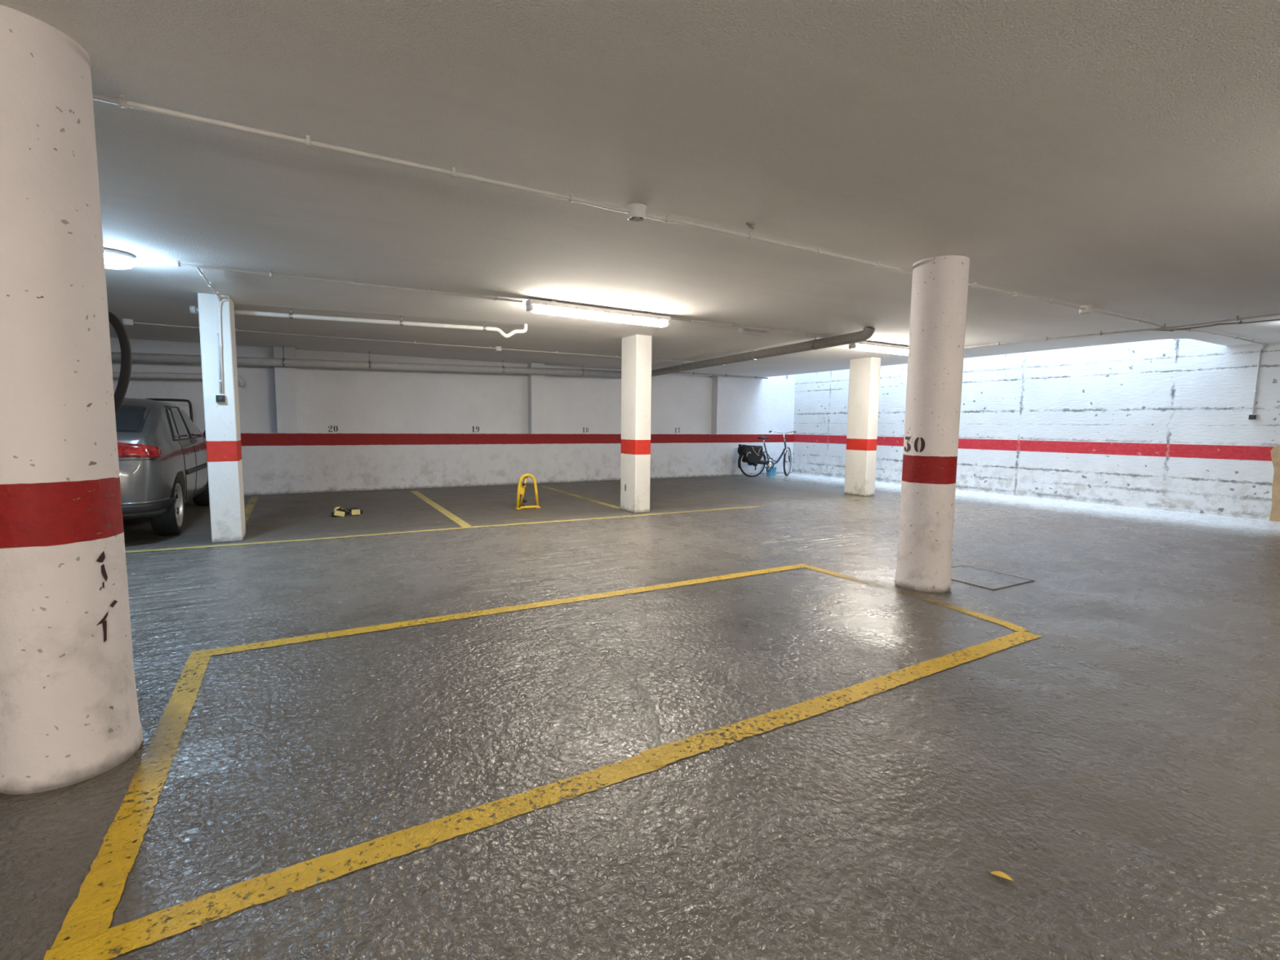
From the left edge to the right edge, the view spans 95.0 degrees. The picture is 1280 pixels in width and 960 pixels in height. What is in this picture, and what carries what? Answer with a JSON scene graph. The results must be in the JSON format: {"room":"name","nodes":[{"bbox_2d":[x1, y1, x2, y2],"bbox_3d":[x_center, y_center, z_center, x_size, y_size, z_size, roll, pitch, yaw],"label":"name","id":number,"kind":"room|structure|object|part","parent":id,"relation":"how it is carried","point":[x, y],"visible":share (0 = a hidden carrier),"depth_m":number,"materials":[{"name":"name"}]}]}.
{"room":"parking garage","nodes":[
{"label":"parking garage","id":0,"kind":"room"},
{"bbox_2d":[110,337,795,495],"bbox_3d":[-2.771,-1.121,11.639,15.900,2.415,0.420,-2,6,-29],"label":"wall","id":1,"kind":"structure","parent":0,"point":[303,429],"depth_m":11.13,"materials":[{"name":"paint"}]},
{"bbox_2d":[144,398,193,422],"bbox_3d":[-7.076,-0.980,8.823,0.620,0.478,0.258,-2,6,-29],"label":"hoop","id":2,"kind":"object","parent":1,"relation":"attached to","point":[155,399],"visible":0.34,"depth_m":8.78,"materials":[{"name":"black metal"}]},
{"bbox_2d":[112,372,244,386],"bbox_3d":[-7.797,-1.498,8.365,3.566,0.200,0.128,-2,6,-29],"label":"drain pipe","id":3,"kind":"object","parent":1,"relation":"attached to","point":[115,375],"visible":0.39,"depth_m":8.73,"materials":[{"name":"metal"}]},
{"bbox_2d":[0,473,1279,959],"bbox_3d":[0.962,0.810,5.479,17.600,0.204,16.600,-2,6,-29],"label":"floor","id":4,"kind":"structure","parent":0,"point":[717,721],"depth_m":2.27,"materials":[{"name":"concrete"}]},
{"bbox_2d":[0,4,142,794],"bbox_3d":[-2.007,-0.204,1.969,0.394,2.415,0.394,-2,6,-29],"label":"round column","id":5,"kind":"structure","parent":4,"relation":"on","point":[69,715],"depth_m":1.88,"materials":[{"name":"paint"}]},
{"bbox_2d":[107,311,132,416],"bbox_3d":[-2.028,-0.408,2.156,0.265,0.476,0.094,1,5,1],"label":"tire","id":6,"kind":"object","parent":5,"relation":"hanging from","point":[121,390],"visible":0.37,"depth_m":2.17,"materials":[{"name":"black rubber"}]},
{"bbox_2d":[115,397,209,535],"bbox_3d":[-6.247,-0.315,6.895,2.030,1.622,4.219,-2,6,-29],"label":"car","id":7,"kind":"object","parent":4,"relation":"on","point":[162,460],"visible":0.48,"depth_m":5.88,"materials":[{"name":"silver metal"}]},
{"bbox_2d":[117,441,161,457],"bbox_3d":[-4.720,-0.290,5.454,0.149,0.166,0.452,5,7,37],"label":"tail light","id":8,"kind":"object","parent":7,"relation":"attached to","point":[125,449],"depth_m":5.45,"materials":[{"name":"red plastic"}]},
{"bbox_3d":[-5.494,-0.152,7.322,0.006,0.065,1.850,-2,6,-29],"label":"moulding","id":9,"kind":"part","parent":7,"relation":"part of","materials":[{"name":"plastic"}]},
{"bbox_2d":[197,293,245,542],"bbox_3d":[-4.202,-0.598,5.910,0.250,2.415,0.420,-2,6,-29],"label":"square pillar","id":10,"kind":"structure","parent":4,"relation":"on","point":[222,420],"depth_m":5.75,"materials":[{"name":"paint"}]},
{"bbox_2d":[195,267,222,393],"bbox_3d":[-3.746,-1.255,5.116,0.055,0.941,1.289,-2,6,-29],"label":"cable conduit","id":11,"kind":"object","parent":10,"relation":"attached to","point":[201,272],"visible":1,"depth_m":5.63,"materials":[{"name":"white plastic"}]},
{"bbox_2d":[215,394,226,402],"bbox_3d":[-4.072,-0.790,5.695,0.078,0.078,0.049,-2,6,-29],"label":"switch","id":12,"kind":"object","parent":10,"relation":"attached to","point":[219,397],"visible":1,"depth_m":5.68,"materials":[{"name":"white plastic"}]},
{"bbox_2d":[217,297,230,393],"bbox_3d":[-4.014,-1.311,5.683,0.104,0.941,0.021,-2,6,-29],"label":"cable conduit","id":13,"kind":"object","parent":10,"relation":"attached to","point":[223,300],"visible":0.99,"depth_m":5.65,"materials":[{"name":"white plastic"}]},
{"bbox_2d":[331,506,363,516],"bbox_3d":[-3.800,0.396,7.608,0.367,0.132,0.210,-2,6,-29],"label":"barrier","id":14,"kind":"object","parent":4,"relation":"on","point":[338,511],"visible":1,"depth_m":7.56,"materials":[{"name":"yellow metal"}]},
{"bbox_3d":[-3.769,0.426,7.545,0.307,0.085,0.061,-3,6,-33],"label":"foot plate","id":15,"kind":"part","parent":14,"relation":"part of","materials":[{"name":"yellow metal"}]},
{"bbox_2d":[514,473,540,509],"bbox_3d":[-1.622,0.154,8.401,0.350,0.503,0.160,-2,6,-29],"label":"barrier","id":16,"kind":"object","parent":4,"relation":"on","point":[521,487],"visible":1,"depth_m":8.36,"materials":[{"name":"yellow metal"}]},
{"bbox_3d":[-1.696,0.131,8.357,0.086,0.156,0.012,-2,6,-29],"label":"strut plate","id":17,"kind":"part","parent":16,"relation":"part of","materials":[{"name":"yellow metal"}]},
{"bbox_2d":[620,333,652,513],"bbox_3d":[-0.060,-0.765,8.170,0.242,2.415,0.440,-2,6,-29],"label":"square pillar","id":18,"kind":"structure","parent":4,"relation":"on","point":[636,355],"depth_m":8.02,"materials":[{"name":"paint"}]},
{"bbox_2d":[737,430,795,476],"bbox_3d":[3.204,-0.623,14.055,1.705,1.114,0.653,-2,6,-29],"label":"bicycle","id":19,"kind":"object","parent":4,"relation":"on","point":[770,464],"visible":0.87,"depth_m":14.10,"materials":[{"name":"black metal"}]},
{"bbox_2d":[737,444,752,465],"bbox_3d":[2.583,-0.607,14.116,0.519,0.505,0.142,-1,6,-17],"label":"bag","id":20,"kind":"object","parent":19,"relation":"attached to","point":[740,448],"visible":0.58,"depth_m":14.02,"materials":[{"name":"black fabric"}]},
{"bbox_2d":[742,444,763,466],"bbox_3d":[2.663,-0.581,13.847,0.519,0.505,0.142,-1,6,-17],"label":"bag","id":21,"kind":"object","parent":19,"relation":"attached to","point":[753,455],"visible":1,"depth_m":13.80,"materials":[{"name":"black fabric"}]},
{"bbox_3d":[3.118,-0.635,14.125,0.912,0.578,0.110,-1,6,-17],"label":"frame","id":22,"kind":"part","parent":19,"relation":"part of","materials":[{"name":"blue paint"}]},
{"bbox_2d":[765,466,777,475],"bbox_3d":[3.229,-0.216,14.471,0.276,0.215,0.292,-2,6,-29],"label":"bucket","id":23,"kind":"object","parent":4,"relation":"on","point":[772,473],"visible":0.72,"depth_m":14.37,"materials":[{"name":"blue plastic"}]},
{"bbox_2d":[844,356,880,496],"bbox_3d":[3.950,-0.934,10.430,0.245,2.415,0.470,-2,6,-29],"label":"square pillar","id":24,"kind":"structure","parent":4,"relation":"on","point":[864,372],"depth_m":10.30,"materials":[{"name":"paint"}]},
{"bbox_2d":[894,255,969,592],"bbox_3d":[2.187,-0.387,4.401,0.394,2.415,0.394,-2,6,-29],"label":"round column","id":25,"kind":"structure","parent":4,"relation":"on","point":[940,284],"depth_m":4.26,"materials":[{"name":"paint"}]},
{"bbox_2d":[951,564,1034,590],"bbox_3d":[2.766,0.793,4.806,0.572,0.012,0.592,-2,6,-29],"label":"access cover","id":26,"kind":"object","parent":4,"relation":"on","point":[986,579],"visible":0.76,"depth_m":4.75,"materials":[{"name":"metal"}]},
{"bbox_2d":[986,871,1013,881],"bbox_3d":[0.973,1.069,1.587,0.064,0.009,0.022,4,6,32],"label":"leaf","id":27,"kind":"object","parent":4,"relation":"on","point":[1004,875],"visible":1,"depth_m":1.59,"materials":[{"name":"yellow plant"}]},
{"bbox_2d":[0,0,1279,377],"bbox_3d":[0.966,-1.836,5.274,16.600,0.280,15.700,-2,6,-29],"label":"ceiling","id":28,"kind":"structure","parent":0,"point":[1122,157],"depth_m":2.73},
{"bbox_2d":[103,248,134,269],"bbox_3d":[-3.864,-1.600,4.259,0.300,0.105,0.300,-2,6,-29],"label":"light","id":29,"kind":"object","parent":28,"relation":"attached to","point":[113,259],"visible":0.66,"depth_m":4.22,"materials":[{"name":"white"}]},
{"bbox_2d":[121,318,133,325],"bbox_3d":[-6.215,-1.913,7.117,0.110,0.066,0.110,-2,6,-29],"label":"junction box","id":30,"kind":"object","parent":28,"relation":"attached to","point":[125,322],"visible":0.97,"depth_m":7.08,"materials":[{"name":"white plastic"}]},
{"bbox_2d":[135,257,522,302],"bbox_3d":[-2.429,-1.681,5.000,2.912,0.043,0.036,-2,6,-27],"label":"cable conduit","id":31,"kind":"object","parent":28,"relation":"attached to","point":[178,263],"visible":1,"depth_m":4.86,"materials":[{"name":"white plastic"}]},
{"bbox_2d":[189,305,527,337],"bbox_3d":[-2.967,-1.766,6.546,3.412,0.176,0.083,-1,6,-20],"label":"drain pipe","id":32,"kind":"object","parent":28,"relation":"attached to","point":[193,308],"visible":0.96,"depth_m":6.53,"materials":[{"name":"white plastic"}]},
{"bbox_2d":[111,346,621,377],"bbox_3d":[-4.609,-1.993,10.066,10.823,0.418,0.142,-2,6,-29],"label":"drain pipe","id":33,"kind":"object","parent":28,"relation":"attached to","point":[115,356],"visible":0.78,"depth_m":10.01,"materials":[{"name":"metal"}]},
{"bbox_2d":[120,320,694,362],"bbox_3d":[-3.444,-2.032,8.594,11.204,0.037,0.143,-2,6,-28],"label":"cable conduit","id":34,"kind":"object","parent":28,"relation":"attached to","point":[236,330],"visible":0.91,"depth_m":8.54,"materials":[{"name":"white plastic"}]},
{"bbox_2d":[494,346,502,351],"bbox_3d":[-2.238,-2.071,9.260,0.110,0.066,0.110,-2,6,-29],"label":"junction box","id":35,"kind":"object","parent":28,"relation":"attached to","point":[497,348],"visible":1,"depth_m":9.22,"materials":[{"name":"white plastic"}]},
{"bbox_2d":[525,298,671,327],"bbox_3d":[-0.385,-1.717,6.048,1.620,0.133,0.128,-3,6,-31],"label":"fluorescent light","id":36,"kind":"object","parent":28,"relation":"attached to","point":[551,307],"visible":1,"depth_m":5.95,"materials":[{"name":"white plastic"}]},
{"bbox_2d":[626,203,646,222],"bbox_3d":[-0.019,-1.484,3.259,0.110,0.066,0.110,-2,6,-29],"label":"smoke detector","id":37,"kind":"object","parent":28,"relation":"attached to","point":[637,213],"visible":0.98,"depth_m":3.22,"materials":[{"name":"white plastic"}]},
{"bbox_2d":[92,92,1267,413],"bbox_3d":[1.614,-1.099,4.190,15.808,0.961,0.187,-2,6,-29],"label":"cable conduit","id":38,"kind":"object","parent":28,"relation":"attached to","point":[122,100],"visible":0.89,"depth_m":2.90,"materials":[{"name":"white plastic"}]},
{"bbox_2d":[675,372,768,378],"bbox_3d":[1.660,-2.420,13.484,3.321,0.068,0.057,-2,6,-28],"label":"pipe","id":39,"kind":"object","parent":28,"relation":"attached to","point":[693,373],"visible":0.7,"depth_m":13.60,"materials":[{"name":"grey metal"}]},
{"bbox_2d":[671,317,828,337],"bbox_3d":[1.657,-1.846,7.236,3.033,0.043,0.094,-3,6,-32],"label":"cable conduit","id":40,"kind":"object","parent":28,"relation":"attached to","point":[691,320],"visible":0.78,"depth_m":6.97,"materials":[{"name":"white plastic"}]},
{"bbox_2d":[745,222,755,229],"bbox_3d":[0.661,-1.518,3.504,0.056,0.028,0.025,-2,6,-29],"label":"ceiling hook","id":41,"kind":"object","parent":28,"relation":"attached to","point":[749,224],"visible":1,"depth_m":3.50,"materials":[{"name":"grey metal"}]},
{"bbox_2d":[737,327,766,335],"bbox_3d":[1.397,-1.846,7.309,0.370,0.070,0.120,-2,6,-29],"label":"emergency light","id":42,"kind":"object","parent":28,"relation":"attached to","point":[743,330],"visible":0.95,"depth_m":7.25,"materials":[{"name":"white plastic"}]},
{"bbox_2d":[744,330,763,335],"bbox_3d":[1.401,-1.829,7.313,0.300,0.026,0.090,-2,6,-29],"label":"diffuser","id":43,"kind":"object","parent":42,"relation":"attached to","point":[748,332],"depth_m":7.28,"materials":[{"name":"white plastic"}]},
{"bbox_2d":[651,326,875,377],"bbox_3d":[1.457,-2.038,9.854,0.186,0.208,6.258,-2,6,-25],"label":"drain pipe","id":44,"kind":"object","parent":28,"relation":"attached to","point":[867,333],"visible":0.87,"depth_m":8.56,"materials":[{"name":"metal"}]},
{"bbox_2d":[848,340,908,355],"bbox_3d":[3.593,-1.901,8.472,1.580,0.133,0.128,-3,6,-31],"label":"fluorescent light","id":45,"kind":"object","parent":28,"relation":"attached to","point":[864,345],"visible":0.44,"depth_m":8.30,"materials":[{"name":"white plastic"}]},
{"bbox_2d":[1079,305,1093,314],"bbox_3d":[4.370,-1.669,5.750,0.110,0.066,0.110,-2,6,-29],"label":"smoke detector","id":46,"kind":"object","parent":28,"relation":"attached to","point":[1088,309],"visible":0.88,"depth_m":5.71,"materials":[{"name":"white plastic"}]},
{"bbox_2d":[964,312,1279,348],"bbox_3d":[6.432,-1.633,5.636,0.209,0.065,8.704,-3,6,-31],"label":"cable conduit","id":47,"kind":"object","parent":28,"relation":"attached to","point":[1237,318],"visible":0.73,"depth_m":6.80,"materials":[{"name":"grey plastic"}]},
{"bbox_2d":[1151,318,1279,331],"bbox_3d":[7.118,-1.615,5.442,0.231,0.050,3.689,-3,7,-36],"label":"cable conduit","id":48,"kind":"object","parent":28,"relation":"attached to","point":[1240,322],"visible":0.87,"depth_m":6.45,"materials":[{"name":"grey plastic"}]},
{"bbox_2d":[766,375,787,378],"bbox_3d":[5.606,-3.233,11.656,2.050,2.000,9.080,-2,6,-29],"label":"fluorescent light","id":49,"kind":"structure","parent":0,"point":[780,376],"depth_m":15.27,"materials":[{"name":"white plastic"}]},
{"bbox_2d":[787,338,1279,521],"bbox_3d":[8.028,-1.755,9.030,0.335,4.400,15.200,-3,6,-32],"label":"wall","id":50,"kind":"structure","parent":0,"point":[1162,424],"depth_m":9.56,"materials":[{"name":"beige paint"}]},
{"bbox_2d":[1248,413,1257,419],"bbox_3d":[8.469,-0.870,8.105,0.049,0.078,0.078,-2,6,-29],"label":"switch","id":51,"kind":"object","parent":50,"relation":"attached to","point":[1251,416],"visible":1,"depth_m":8.09,"materials":[{"name":"white plastic"}]}
]}

